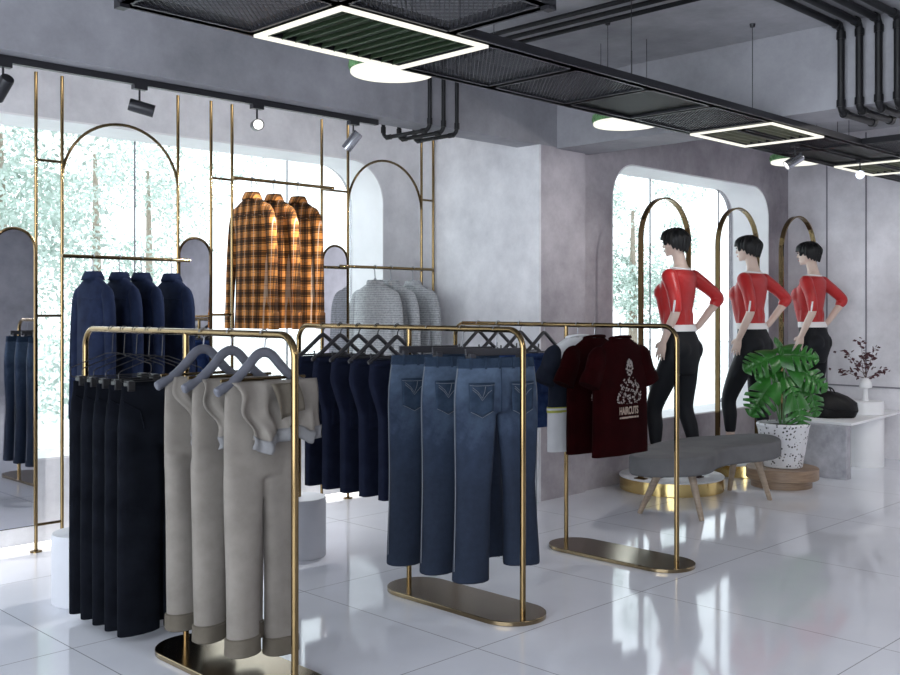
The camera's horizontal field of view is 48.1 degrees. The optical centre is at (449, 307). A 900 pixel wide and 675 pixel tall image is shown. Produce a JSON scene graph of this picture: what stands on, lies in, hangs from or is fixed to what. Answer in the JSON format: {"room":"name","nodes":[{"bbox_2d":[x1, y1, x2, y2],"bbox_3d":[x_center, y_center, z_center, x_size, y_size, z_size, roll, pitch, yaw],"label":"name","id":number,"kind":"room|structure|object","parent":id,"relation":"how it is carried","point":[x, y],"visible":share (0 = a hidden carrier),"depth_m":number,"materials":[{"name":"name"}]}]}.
{"room":"clothing store","nodes":[
{"label":"clothing store","id":0,"kind":"room"},
{"bbox_2d":[0,65,418,547],"bbox_3d":[-3.939,-0.140,4.921,9.990,3.120,0.430,0,0,-45],"label":"wall","id":1,"kind":"structure","parent":0,"point":[87,100],"depth_m":7.02,"materials":[{"name":"paint"}]},
{"bbox_2d":[0,111,383,460],"bbox_3d":[-2.748,-0.117,6.077,5.907,2.075,0.380,0,0,-45],"label":"window frame","id":2,"kind":"structure","parent":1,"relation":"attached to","point":[367,197],"depth_m":7.87,"materials":[{"name":"white paint"}]},
{"bbox_2d":[0,458,899,674],"bbox_3d":[1.556,1.480,2.404,14.400,0.120,11.800,0,0,-45],"label":"floor","id":3,"kind":"structure","parent":0,"point":[802,582],"depth_m":4.87,"materials":[{"name":"tile"}]},
{"bbox_2d":[0,492,358,554],"bbox_3d":[-2.832,1.407,5.590,7.300,0.026,0.050,0,0,-45],"label":"light strip","id":4,"kind":"object","parent":3,"relation":"on","point":[43,544],"visible":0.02,"depth_m":5.95,"materials":[{"name":"grey"}]},
{"bbox_2d":[51,326,321,674],"bbox_3d":[-1.193,0.753,4.326,0.330,1.334,1.945,0,0,-45],"label":"clothes rack","id":5,"kind":"object","parent":3,"relation":"on","point":[179,651],"visible":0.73,"depth_m":3.98,"materials":[{"name":"gold metal"}]},
{"bbox_2d":[69,377,148,613],"bbox_3d":[-1.575,0.861,4.707,0.408,1.059,0.075,0,0,-45],"label":"trousers","id":6,"kind":"object","parent":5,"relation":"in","point":[78,391],"visible":0.2,"depth_m":4.57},
{"bbox_2d":[80,379,152,619],"bbox_3d":[-1.493,0.861,4.626,0.408,1.059,0.075,0,0,-45],"label":"trousers","id":7,"kind":"object","parent":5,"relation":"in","point":[89,396],"visible":0.12,"depth_m":4.49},
{"bbox_2d":[92,381,155,625],"bbox_3d":[-1.412,0.861,4.545,0.408,1.059,0.075,0,0,-45],"label":"trousers","id":8,"kind":"object","parent":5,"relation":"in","point":[99,414],"visible":0.12,"depth_m":4.40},
{"bbox_2d":[104,382,162,631],"bbox_3d":[-1.331,0.861,4.463,0.408,1.059,0.075,0,0,-45],"label":"trousers","id":9,"kind":"object","parent":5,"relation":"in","point":[114,396],"visible":0.19,"depth_m":4.32,"materials":[{"name":"fabric"}]},
{"bbox_2d":[117,384,166,637],"bbox_3d":[-1.249,0.861,4.382,0.408,1.059,0.075,0,0,-45],"label":"trousers","id":10,"kind":"object","parent":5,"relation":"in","point":[141,515],"visible":0.48,"depth_m":4.28,"materials":[{"name":"fabric"}]},
{"bbox_2d":[154,327,237,389],"bbox_3d":[-1.015,0.203,4.147,0.436,0.249,0.030,0,0,-45],"label":"wooden hanger","id":11,"kind":"object","parent":5,"relation":"hanging from","point":[179,371],"visible":0.77,"depth_m":4.10,"materials":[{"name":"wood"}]},
{"bbox_2d":[164,374,253,631],"bbox_3d":[-0.977,0.800,4.143,0.396,1.054,0.164,0,0,-45],"label":"trousers","id":12,"kind":"object","parent":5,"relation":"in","point":[179,616],"visible":0.29,"depth_m":4.03,"materials":[{"name":"beige fabric"}]},
{"bbox_2d":[181,328,270,392],"bbox_3d":[-0.870,0.203,4.002,0.436,0.249,0.030,0,0,-45],"label":"wooden hanger","id":13,"kind":"object","parent":5,"relation":"hanging from","point":[207,372],"visible":0.76,"depth_m":3.96,"materials":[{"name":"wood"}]},
{"bbox_2d":[191,375,281,644],"bbox_3d":[-0.833,0.800,3.999,0.394,1.054,0.167,0,0,-45],"label":"trousers","id":14,"kind":"object","parent":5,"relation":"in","point":[207,461],"visible":0.52,"depth_m":3.89,"materials":[{"name":"beige fabric"}]},
{"bbox_2d":[213,329,304,396],"bbox_3d":[-0.707,0.203,3.840,0.436,0.249,0.030,0,0,-45],"label":"wooden hanger","id":15,"kind":"object","parent":5,"relation":"hanging from","point":[240,375],"visible":0.8,"depth_m":3.80,"materials":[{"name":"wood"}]},
{"bbox_2d":[223,378,321,658],"bbox_3d":[-0.672,0.800,3.838,0.395,1.054,0.168,0,0,-45],"label":"trousers","id":16,"kind":"object","parent":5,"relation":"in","point":[257,414],"visible":0.9,"depth_m":3.77,"materials":[{"name":"beige fabric"}]},
{"bbox_2d":[0,71,433,552],"bbox_3d":[-1.331,0.022,6.895,3.536,2.795,0.155,0,0,-45],"label":"clothing rack","id":17,"kind":"object","parent":3,"relation":"on","point":[19,315],"visible":0.73,"depth_m":5.98,"materials":[{"name":"gold metal"}]},
{"bbox_2d":[0,227,36,530],"bbox_3d":[-2.497,0.399,5.785,0.256,1.732,0.018,0,0,-45],"label":"mirror","id":18,"kind":"object","parent":17,"relation":"attached to","point":[18,248],"depth_m":5.80,"materials":[{"name":"gold mirror"}]},
{"bbox_2d":[179,237,211,375],"bbox_3d":[-1.671,0.399,6.611,0.251,1.732,0.018,0,0,-45],"label":"mirror","id":19,"kind":"object","parent":17,"relation":"attached to","point":[196,274],"depth_m":6.63,"materials":[{"name":"gold mirror"}]},
{"bbox_2d":[323,245,348,352],"bbox_3d":[-0.845,0.399,7.437,0.252,1.732,0.018,0,0,-45],"label":"mirror","id":20,"kind":"object","parent":17,"relation":"attached to","point":[336,279],"depth_m":7.44,"materials":[{"name":"gold mirror"}]},
{"bbox_3d":[-0.562,-0.229,7.570,0.239,0.190,0.012,0,0,45],"label":"hanger","id":21,"kind":"object","parent":17,"relation":"hanging from","visible":0},
{"bbox_2d":[349,280,403,354],"bbox_3d":[-0.563,0.151,7.569,0.657,0.724,0.163,0,0,45],"label":"knit sweater","id":22,"kind":"object","parent":21,"relation":"hanging from","point":[375,302],"visible":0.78,"depth_m":7.48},
{"bbox_3d":[-0.449,-0.229,7.683,0.239,0.190,0.012,0,0,45],"label":"hanger","id":23,"kind":"object","parent":17,"relation":"hanging from","visible":0},
{"bbox_2d":[383,280,420,354],"bbox_3d":[-0.450,0.151,7.682,0.163,0.724,0.677,0,0,-45],"label":"knit sweater","id":24,"kind":"object","parent":23,"relation":"hanging from","point":[411,316],"visible":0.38,"depth_m":7.50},
{"bbox_3d":[-0.288,-0.229,7.844,0.239,0.190,0.012,0,0,45],"label":"hanger","id":25,"kind":"object","parent":17,"relation":"hanging from","visible":0},
{"bbox_2d":[403,281,441,353],"bbox_3d":[-0.289,0.151,7.843,0.659,0.724,0.171,0,0,45],"label":"knit sweater","id":26,"kind":"object","parent":25,"relation":"hanging from","point":[428,301],"visible":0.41,"depth_m":7.68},
{"bbox_3d":[-2.125,-0.227,6.007,0.213,0.193,0.012,0,0,45],"label":"hanger","id":27,"kind":"object","parent":17,"relation":"hanging from","visible":0},
{"bbox_2d":[68,271,115,418],"bbox_3d":[-2.125,0.231,6.007,0.567,0.899,0.132,0,0,45],"label":"shirt","id":28,"kind":"object","parent":27,"relation":"hanging from","point":[93,300],"visible":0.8,"depth_m":5.92,"materials":[{"name":"blue fabric"}]},
{"bbox_3d":[-2.006,-0.227,6.126,0.213,0.193,0.012,0,0,45],"label":"hanger","id":29,"kind":"object","parent":17,"relation":"hanging from","visible":0},
{"bbox_2d":[107,272,143,377],"bbox_3d":[-2.007,0.231,6.125,0.587,0.899,0.132,0,0,45],"label":"shirt","id":30,"kind":"object","parent":29,"relation":"hanging from","point":[128,301],"visible":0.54,"depth_m":6.00,"materials":[{"name":"blue fabric"}]},
{"bbox_3d":[-1.904,-0.227,6.227,0.213,0.193,0.012,0,0,45],"label":"hanger","id":31,"kind":"object","parent":17,"relation":"hanging from","visible":0},
{"bbox_2d":[131,272,164,377],"bbox_3d":[-1.905,0.231,6.226,0.567,0.899,0.132,0,0,45],"label":"shirt","id":32,"kind":"object","parent":31,"relation":"hanging from","point":[151,294],"visible":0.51,"depth_m":6.10,"materials":[{"name":"blue fabric"}]},
{"bbox_3d":[-1.759,-0.227,6.373,0.213,0.193,0.012,0,0,45],"label":"hanger","id":33,"kind":"object","parent":17,"relation":"hanging from","visible":0},
{"bbox_2d":[158,273,195,375],"bbox_3d":[-1.759,0.231,6.373,0.587,0.899,0.132,0,0,45],"label":"shirt","id":34,"kind":"object","parent":33,"relation":"hanging from","point":[179,305],"visible":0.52,"depth_m":6.26,"materials":[{"name":"blue fabric"}]},
{"bbox_3d":[-1.334,-0.788,6.798,0.213,0.193,0.012,0,0,45],"label":"hanger","id":35,"kind":"object","parent":17,"relation":"hanging from","visible":0},
{"bbox_2d":[224,191,278,329],"bbox_3d":[-1.334,-0.319,6.798,0.615,0.921,0.132,0,0,45],"label":"plaid shirt","id":36,"kind":"object","parent":35,"relation":"hanging from","point":[255,227],"visible":0.9,"depth_m":6.70,"materials":[{"name":"fabric"}]},
{"bbox_3d":[-1.208,-0.788,6.924,0.213,0.193,0.012,0,0,45],"label":"hanger","id":37,"kind":"object","parent":17,"relation":"hanging from","visible":0},
{"bbox_2d":[264,194,301,328],"bbox_3d":[-1.208,-0.319,6.923,0.635,0.921,0.132,0,0,45],"label":"plaid shirt","id":38,"kind":"object","parent":37,"relation":"hanging from","point":[288,238],"visible":0.51,"depth_m":6.79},
{"bbox_3d":[-1.064,-0.788,7.068,0.213,0.193,0.012,0,0,45],"label":"hanger","id":39,"kind":"object","parent":17,"relation":"hanging from","visible":0},
{"bbox_2d":[288,196,324,328],"bbox_3d":[-1.065,-0.319,7.067,0.615,0.921,0.132,0,0,45],"label":"plaid shirt","id":40,"kind":"object","parent":39,"relation":"hanging from","point":[309,218],"visible":0.53,"depth_m":6.94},
{"bbox_2d":[296,323,545,626],"bbox_3d":[-0.292,0.753,5.227,0.330,1.334,1.945,0,0,-45],"label":"clothes rack","id":41,"kind":"object","parent":3,"relation":"on","point":[473,603],"visible":0.82,"depth_m":4.87,"materials":[{"name":"gold metal"}]},
{"bbox_2d":[298,322,348,356],"bbox_3d":[-0.711,0.182,5.647,0.398,0.206,0.020,0,0,-45],"label":"hanger","id":42,"kind":"object","parent":41,"relation":"hanging from","point":[302,353],"visible":0.75,"depth_m":5.62,"materials":[{"name":"grey plastic"}]},
{"bbox_2d":[299,355,327,485],"bbox_3d":[-0.720,0.623,5.636,0.336,0.715,0.074,0,0,-45],"label":"trousers","id":43,"kind":"object","parent":42,"relation":"hanging from","point":[313,452],"visible":0.27,"depth_m":5.56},
{"bbox_2d":[311,322,366,360],"bbox_3d":[-0.602,0.182,5.537,0.398,0.206,0.020,0,0,-45],"label":"hanger","id":44,"kind":"object","parent":41,"relation":"hanging from","point":[319,354],"visible":0.85,"depth_m":5.50,"materials":[{"name":"grey plastic"}]},
{"bbox_2d":[312,356,344,489],"bbox_3d":[-0.610,0.623,5.526,0.336,0.715,0.074,0,0,-45],"label":"trousers","id":45,"kind":"object","parent":44,"relation":"hanging from","point":[330,414],"visible":0.44,"depth_m":5.45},
{"bbox_2d":[329,323,384,361],"bbox_3d":[-0.492,0.182,5.428,0.398,0.206,0.020,0,0,-45],"label":"hanger","id":46,"kind":"object","parent":41,"relation":"hanging from","point":[338,354],"visible":0.86,"depth_m":5.39,"materials":[{"name":"grey plastic"}]},
{"bbox_2d":[330,357,364,492],"bbox_3d":[-0.501,0.623,5.417,0.336,0.715,0.074,0,0,-45],"label":"trousers","id":47,"kind":"object","parent":46,"relation":"hanging from","point":[340,367],"visible":0.49,"depth_m":5.34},
{"bbox_2d":[348,323,399,362],"bbox_3d":[-0.383,0.182,5.318,0.398,0.206,0.020,0,0,-45],"label":"hanger","id":48,"kind":"object","parent":41,"relation":"hanging from","point":[361,351],"visible":0.88,"depth_m":5.28,"materials":[{"name":"grey plastic"}]},
{"bbox_2d":[349,358,384,496],"bbox_3d":[-0.391,0.623,5.307,0.336,0.715,0.074,0,0,-45],"label":"trousers","id":49,"kind":"object","parent":48,"relation":"hanging from","point":[359,368],"visible":0.41,"depth_m":5.23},
{"bbox_2d":[367,323,422,364],"bbox_3d":[-0.273,0.182,5.209,0.398,0.206,0.020,0,0,-45],"label":"hanger","id":50,"kind":"object","parent":41,"relation":"hanging from","point":[393,339],"visible":0.73,"depth_m":5.15,"materials":[{"name":"grey plastic"}]},
{"bbox_2d":[368,359,390,500],"bbox_3d":[-0.282,0.623,5.197,0.336,0.715,0.074,0,0,-45],"label":"trousers","id":51,"kind":"object","parent":50,"relation":"hanging from","point":[379,371],"visible":0.41,"depth_m":5.12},
{"bbox_2d":[399,324,457,354],"bbox_3d":[-0.106,0.165,5.042,0.330,0.172,0.044,0,0,-28],"label":"hanger","id":52,"kind":"object","parent":41,"relation":"hanging from","point":[406,350],"visible":0.68,"depth_m":5.01,"materials":[{"name":"grey plastic"}]},
{"bbox_2d":[387,354,464,566],"bbox_3d":[-0.103,0.744,5.036,0.456,1.032,0.123,0,0,-28],"label":"jeans","id":53,"kind":"object","parent":52,"relation":"hanging from","point":[406,371],"visible":0.53,"depth_m":4.93,"materials":[{"name":"fabric"}]},
{"bbox_2d":[432,324,491,356],"bbox_3d":[0.060,0.165,4.875,0.330,0.172,0.044,0,0,-28],"label":"hanger","id":54,"kind":"object","parent":41,"relation":"hanging from","point":[436,351],"visible":0.64,"depth_m":4.84,"materials":[{"name":"grey plastic"}]},
{"bbox_2d":[419,355,502,575],"bbox_3d":[0.063,0.744,4.871,0.458,1.032,0.136,0,0,-28],"label":"jeans","id":55,"kind":"object","parent":54,"relation":"hanging from","point":[439,373],"visible":0.56,"depth_m":4.77,"materials":[{"name":"fabric"}]},
{"bbox_2d":[465,325,519,358],"bbox_3d":[0.216,0.165,4.720,0.330,0.172,0.044,0,0,-28],"label":"hanger","id":56,"kind":"object","parent":41,"relation":"hanging from","point":[469,353],"visible":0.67,"depth_m":4.70,"materials":[{"name":"grey plastic"}]},
{"bbox_2d":[452,356,539,583],"bbox_3d":[0.219,0.744,4.715,0.456,1.032,0.127,0,0,-29],"label":"jeans","id":57,"kind":"object","parent":56,"relation":"hanging from","point":[487,389],"visible":0.97,"depth_m":4.64,"materials":[{"name":"fabric"}]},
{"bbox_2d":[453,321,695,572],"bbox_3d":[0.613,0.753,6.132,0.330,1.334,1.945,0,0,-45],"label":"clothes rack","id":58,"kind":"object","parent":3,"relation":"on","point":[638,558],"visible":0.52,"depth_m":5.72,"materials":[{"name":"gold metal"}]},
{"bbox_2d":[526,321,556,353],"bbox_3d":[0.575,0.182,6.171,0.398,0.206,0.020,0,0,-45],"label":"hanger","id":59,"kind":"object","parent":58,"relation":"hanging from","point":[544,332],"visible":0.75,"depth_m":6.13,"materials":[{"name":"grey plastic"}]},
{"bbox_2d":[526,353,547,427],"bbox_3d":[0.566,0.498,6.160,0.336,0.447,0.074,0,0,-45],"label":"t-shirt","id":60,"kind":"object","parent":59,"relation":"hanging from","point":[542,390],"visible":0.19,"depth_m":6.10,"materials":[{"name":"blue fabric"}]},
{"label":"hanger","id":61,"kind":"object","parent":58,"relation":"hanging from","visible":0},
{"bbox_2d":[579,335,658,457],"bbox_3d":[0.974,0.494,5.771,0.695,0.682,0.101,0,0,-43],"label":"t-shirt","id":62,"kind":"object","parent":61,"relation":"hanging from","point":[618,372],"visible":1,"depth_m":5.70,"materials":[{"name":"red"}]},
{"bbox_2d":[617,359,640,403],"bbox_3d":[1.022,0.417,5.747,0.228,0.259,0.001,0,0,-43],"label":"print","id":63,"kind":"object","parent":62,"relation":"on","point":[628,364],"depth_m":5.75},
{"label":"hanger","id":64,"kind":"object","parent":58,"relation":"hanging from","visible":0},
{"bbox_2d":[553,334,607,454],"bbox_3d":[0.846,0.494,5.899,0.695,0.682,0.101,0,0,-43],"label":"t-shirt","id":65,"kind":"object","parent":64,"relation":"hanging from","point":[579,399],"visible":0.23,"depth_m":5.75,"materials":[{"name":"red"}]},
{"bbox_3d":[0.757,0.169,5.989,0.217,0.178,0.012,0,0,-39],"label":"hanger","id":66,"kind":"object","parent":58,"relation":"hanging from","visible":0},
{"bbox_2d":[535,334,588,451],"bbox_3d":[0.757,0.494,5.989,0.696,0.682,0.108,0,0,-39],"label":"t-shirt","id":67,"kind":"object","parent":66,"relation":"hanging from","point":[557,395],"visible":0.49,"depth_m":5.84,"materials":[{"name":"white"}]},
{"bbox_2d":[619,468,724,497],"bbox_3d":[1.743,1.363,7.944,0.810,0.114,0.810,0,0,-45],"label":"podium","id":68,"kind":"object","parent":3,"relation":"on","point":[711,484],"visible":0.46,"depth_m":7.64,"materials":[{"name":"gold metal"}]},
{"bbox_2d":[634,197,690,479],"bbox_3d":[1.697,0.218,7.948,0.726,2.176,0.090,0,0,-45],"label":"arch","id":69,"kind":"object","parent":68,"relation":"on","point":[651,204],"visible":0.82,"depth_m":7.71,"materials":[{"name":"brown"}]},
{"bbox_2d":[647,227,723,477],"bbox_3d":[1.752,0.346,7.869,0.646,1.933,0.517,0,0,-45],"label":"mannequin","id":70,"kind":"object","parent":68,"relation":"on","point":[675,294],"visible":0.88,"depth_m":7.70},
{"bbox_2d":[629,433,780,520],"bbox_3d":[1.808,1.199,7.177,1.720,0.463,0.633,0,0,-45],"label":"bench","id":71,"kind":"object","parent":3,"relation":"on","point":[701,455],"visible":0.93,"depth_m":6.94,"materials":[{"name":"grey fabric"}]},
{"bbox_2d":[714,463,749,478],"bbox_3d":[2.577,1.363,8.779,0.810,0.114,0.810,0,0,-45],"label":"podium","id":72,"kind":"object","parent":3,"relation":"on","point":[740,472],"visible":0.06,"depth_m":8.42,"materials":[{"name":"gold metal"}]},
{"bbox_2d":[715,207,759,435],"bbox_3d":[2.496,0.218,8.747,0.726,2.176,0.090,0,0,-45],"label":"arch","id":73,"kind":"object","parent":72,"relation":"on","point":[746,213],"visible":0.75,"depth_m":8.51,"materials":[{"name":"brown"}]},
{"bbox_2d":[721,235,791,434],"bbox_3d":[2.551,0.346,8.668,0.646,1.933,0.517,0,0,-45],"label":"mannequin","id":74,"kind":"object","parent":72,"relation":"on","point":[747,297],"visible":0.8,"depth_m":8.49},
{"bbox_2d":[746,461,818,490],"bbox_3d":[2.652,1.343,8.054,0.558,0.155,0.558,0,0,-45],"label":"wooden podium","id":75,"kind":"object","parent":3,"relation":"on","point":[802,478],"visible":0.79,"depth_m":7.85,"materials":[{"name":"brown wood"}]},
{"bbox_2d":[756,420,810,468],"bbox_3d":[2.659,1.089,8.054,0.414,0.352,0.414,0,0,-45],"label":"pot","id":76,"kind":"object","parent":75,"relation":"on","point":[793,434],"depth_m":7.90,"materials":[{"name":"stone"}]},
{"bbox_2d":[742,337,827,468],"bbox_3d":[2.685,0.747,8.069,0.625,1.036,0.413,0,0,-30],"label":"monstera","id":77,"kind":"object","parent":75,"relation":"on","point":[793,434],"visible":0.99,"depth_m":8.02,"materials":[{"name":"plant"}]},
{"bbox_2d":[793,410,899,479],"bbox_3d":[3.558,1.188,9.001,0.518,0.465,1.432,0,0,42],"label":"display table","id":78,"kind":"object","parent":3,"relation":"on","point":[836,445],"visible":0.81,"depth_m":8.52,"materials":[{"name":"white paint"}]},
{"bbox_2d":[810,386,858,418],"bbox_3d":[3.360,0.818,8.809,0.403,0.274,0.248,0,0,0],"label":"handbag","id":79,"kind":"object","parent":78,"relation":"on","point":[836,404],"visible":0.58,"depth_m":8.72,"materials":[{"name":"black leather"}]},
{"bbox_2d":[853,399,883,414],"bbox_3d":[3.755,0.896,9.115,0.308,0.118,0.308,0,0,-45],"label":"box","id":80,"kind":"object","parent":78,"relation":"on","point":[871,407],"visible":0.78,"depth_m":8.98,"materials":[{"name":"white paint"}]},
{"bbox_2d":[829,337,889,400],"bbox_3d":[3.707,0.549,9.102,0.533,0.576,0.173,0,0,-3],"label":"bud vase","id":81,"kind":"object","parent":80,"relation":"on","point":[865,383],"visible":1,"depth_m":9.10,"materials":[{"name":"ceramic"}]},
{"bbox_3d":[3.433,1.363,9.634,0.810,0.114,0.810,0,0,-45],"label":"podium","id":82,"kind":"object","parent":3,"relation":"on","visible":0},
{"bbox_2d":[779,216,815,415],"bbox_3d":[3.295,0.218,9.546,0.726,2.176,0.090,0,0,-45],"label":"arch","id":83,"kind":"object","parent":82,"relation":"on","point":[805,221],"visible":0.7,"depth_m":9.31,"materials":[{"name":"brown"}]},
{"bbox_2d":[785,241,847,419],"bbox_3d":[3.350,0.346,9.467,0.646,1.933,0.517,0,0,-45],"label":"mannequin","id":84,"kind":"object","parent":82,"relation":"on","point":[808,298],"visible":0.63,"depth_m":9.28},
{"bbox_2d":[419,132,540,501],"bbox_3d":[0.206,-0.140,7.854,0.020,3.120,1.286,0,0,-45],"label":"wall","id":85,"kind":"structure","parent":0,"point":[487,196],"depth_m":7.80,"materials":[{"name":"paint"}]},
{"bbox_2d":[541,145,584,500],"bbox_3d":[0.245,-0.140,8.205,0.530,3.120,1.726,0,0,-45],"label":"wall","id":86,"kind":"structure","parent":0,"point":[562,171],"depth_m":7.58,"materials":[{"name":"paint"}]},
{"bbox_2d":[265,0,899,132],"bbox_3d":[1.556,-1.760,2.404,14.400,0.120,11.800,0,0,-45],"label":"ceiling","id":87,"kind":"structure","parent":0,"point":[701,25],"depth_m":6.14,"materials":[{"name":"concrete"}]},
{"bbox_2d":[0,0,556,146],"bbox_3d":[-2.137,-1.450,4.753,8.100,0.500,0.220,0,0,-45],"label":"beam","id":88,"kind":"structure","parent":87,"relation":"attached to","point":[95,35],"depth_m":5.58,"materials":[{"name":"grey concrete"}]},
{"bbox_2d":[0,54,378,125],"bbox_3d":[-2.217,-1.183,4.692,4.950,0.036,0.034,0,0,-45],"label":"track","id":89,"kind":"object","parent":88,"relation":"attached to","point":[18,61],"visible":1,"depth_m":5.42,"materials":[{"name":"black metal"}]},
{"bbox_2d":[127,84,155,116],"bbox_3d":[-1.616,-1.084,5.286,0.141,0.165,0.066,0,0,-20],"label":"spotlight","id":90,"kind":"object","parent":89,"relation":"attached to","point":[137,106],"visible":1,"depth_m":5.26,"materials":[{"name":"black metal"}]},
{"bbox_2d":[348,1,435,82],"bbox_3d":[-0.290,-1.440,5.084,0.444,0.520,0.444,0,0,-45],"label":"pendant","id":91,"kind":"object","parent":87,"relation":"hanging from","point":[358,69],"visible":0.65,"depth_m":5.10,"materials":[{"name":"grey"}]},
{"bbox_2d":[350,62,430,82],"bbox_3d":[-0.290,-1.188,5.084,0.424,0.016,0.424,0,0,-45],"label":"diffuser","id":92,"kind":"object","parent":91,"relation":"attached to","point":[361,70],"depth_m":5.10,"materials":[{"name":"white"}]},
{"bbox_2d":[114,0,899,181],"bbox_3d":[2.339,-1.416,5.715,7.810,0.568,2.435,0,0,-45],"label":"grid","id":93,"kind":"object","parent":87,"relation":"hanging from","point":[630,97],"visible":0.93,"depth_m":4.98,"materials":[{"name":"black metal"}]},
{"bbox_2d":[254,5,488,69],"bbox_3d":[-0.327,-1.157,4.315,0.821,0.045,0.581,0,0,-45],"label":"light","id":94,"kind":"object","parent":93,"relation":"attached to","point":[341,27],"visible":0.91,"depth_m":4.31,"materials":[{"name":"grey"}]},
{"bbox_2d":[690,122,823,147],"bbox_3d":[2.035,-1.157,6.677,0.716,0.045,0.581,0,0,-45],"label":"light","id":95,"kind":"object","parent":93,"relation":"attached to","point":[772,128],"visible":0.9,"depth_m":6.71,"materials":[{"name":"grey"}]},
{"bbox_2d":[834,160,899,175],"bbox_3d":[3.569,-1.157,8.211,0.736,0.045,0.581,0,0,-45],"label":"light","id":96,"kind":"object","parent":93,"relation":"attached to","point":[869,167],"visible":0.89,"depth_m":8.29,"materials":[{"name":"grey"}]},
{"bbox_2d":[381,0,634,139],"bbox_3d":[3.101,-1.410,3.305,0.036,0.546,10.088,0,0,-45],"label":"ceiling pipe","id":97,"kind":"object","parent":87,"relation":"hanging from","point":[615,2],"visible":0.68,"depth_m":6.00,"materials":[{"name":"black"}]},
{"bbox_2d":[397,0,667,141],"bbox_3d":[3.197,-1.410,3.386,0.036,0.546,10.068,0,0,-45],"label":"ceiling pipe","id":98,"kind":"object","parent":87,"relation":"attached to","point":[647,2],"visible":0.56,"depth_m":6.04,"materials":[{"name":"black"}]},
{"bbox_2d":[412,0,699,143],"bbox_3d":[3.292,-1.410,3.468,0.036,0.546,10.048,0,0,-45],"label":"ceiling pipe","id":99,"kind":"object","parent":87,"relation":"attached to","point":[680,2],"visible":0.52,"depth_m":6.04,"materials":[{"name":"black"}]},
{"bbox_2d":[592,39,652,130],"bbox_3d":[1.138,-1.440,6.513,0.444,0.520,0.444,0,0,-45],"label":"pendant","id":100,"kind":"object","parent":87,"relation":"hanging from","point":[602,122],"visible":0.47,"depth_m":6.49,"materials":[{"name":"grey"}]},
{"bbox_2d":[593,118,652,130],"bbox_3d":[1.138,-1.188,6.513,0.424,0.016,0.424,0,0,-45],"label":"diffuser","id":101,"kind":"object","parent":100,"relation":"attached to","point":[613,124],"depth_m":6.52,"materials":[{"name":"grey"}]},
{"bbox_2d":[557,10,899,154],"bbox_3d":[4.412,-1.445,4.214,0.420,0.510,9.860,0,0,-45],"label":"ceiling beam","id":102,"kind":"structure","parent":87,"relation":"attached to","point":[795,73],"depth_m":6.33,"materials":[{"name":"grey concrete"}]},
{"bbox_2d":[774,0,878,126],"bbox_3d":[-0.311,-1.410,3.343,8.487,0.564,0.054,0,0,-45],"label":"pipe","id":103,"kind":"object","parent":87,"relation":"attached to","point":[836,24],"visible":0.87,"depth_m":5.95,"materials":[{"name":"black"}]},
{"bbox_2d":[803,0,896,124],"bbox_3d":[-0.234,-1.410,3.266,8.487,0.564,0.054,0,0,-45],"label":"pipe","id":104,"kind":"object","parent":87,"relation":"attached to","point":[855,21],"visible":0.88,"depth_m":5.87,"materials":[{"name":"black"}]},
{"bbox_2d":[832,0,899,118],"bbox_3d":[-0.155,-1.410,3.187,8.487,0.564,0.054,0,0,-45],"label":"pipe","id":105,"kind":"object","parent":87,"relation":"attached to","point":[875,17],"visible":1,"depth_m":5.79,"materials":[{"name":"black"}]},
{"bbox_2d":[860,0,899,110],"bbox_3d":[-0.080,-1.410,3.111,8.487,0.564,0.054,0,0,-45],"label":"pipe","id":106,"kind":"object","parent":87,"relation":"attached to","point":[894,13],"visible":1,"depth_m":5.71,"materials":[{"name":"black"}]},
{"bbox_2d":[585,139,787,490],"bbox_3d":[2.150,-0.140,9.249,3.680,3.120,0.440,0,0,-45],"label":"wall","id":107,"kind":"structure","parent":0,"point":[705,158],"depth_m":8.72,"materials":[{"name":"paint"}]},
{"bbox_2d":[612,164,768,418],"bbox_3d":[2.083,-0.115,9.140,2.598,2.130,0.380,0,0,-45],"label":"window frame","id":108,"kind":"structure","parent":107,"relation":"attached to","point":[750,198],"depth_m":9.92,"materials":[{"name":"white paint"}]},
{"bbox_2d":[788,126,899,459],"bbox_3d":[6.944,-0.140,6.802,0.160,3.120,9.800,0,0,-45],"label":"wall","id":109,"kind":"structure","parent":0,"point":[806,184],"depth_m":9.71,"materials":[{"name":"paint"}]},
{"bbox_2d":[826,132,899,390],"bbox_3d":[4.060,-0.130,9.569,0.012,3.100,1.790,0,0,-45],"label":"molding","id":110,"kind":"structure","parent":109,"relation":"attached to","point":[865,132],"depth_m":9.65,"materials":[{"name":"grey"}]},
{"label":"outside","id":111,"kind":"structure","parent":0,"visible":0},
{"bbox_2d":[38,334,727,449],"bbox_3d":[-15.556,1.870,26.870,80.000,0.300,48.000,0,0,-45],"label":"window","id":112,"kind":"structure","parent":111,"point":[48,432],"depth_m":29.67,"materials":[{"name":"glass"}]},
{"bbox_2d":[0,125,140,423],"bbox_3d":[-5.184,-0.399,11.759,2.814,4.244,3.185,0,0,-3],"label":"tree","id":113,"kind":"object","parent":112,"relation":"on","point":[8,216],"visible":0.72,"depth_m":11.61,"materials":[{"name":"green plant"}]},
{"bbox_2d":[32,134,229,397],"bbox_3d":[-5.527,-0.937,14.825,4.726,5.321,2.941,0,0,-41],"label":"tree","id":114,"kind":"object","parent":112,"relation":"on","point":[95,222],"visible":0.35,"depth_m":15.31,"materials":[{"name":"green plant"}]},
{"bbox_2d":[38,137,270,372],"bbox_3d":[-5.738,-1.351,19.242,3.809,6.148,3.609,0,0,-42],"label":"tree","id":115,"kind":"object","parent":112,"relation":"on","point":[147,206],"visible":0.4,"depth_m":19.35,"materials":[{"name":"green plant"}]},
{"bbox_2d":[613,175,706,343],"bbox_3d":[3.681,-1.085,17.933,2.161,5.616,2.191,0,0,-45],"label":"tree","id":116,"kind":"object","parent":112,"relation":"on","point":[630,304],"visible":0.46,"depth_m":17.77,"materials":[{"name":"green plant"}]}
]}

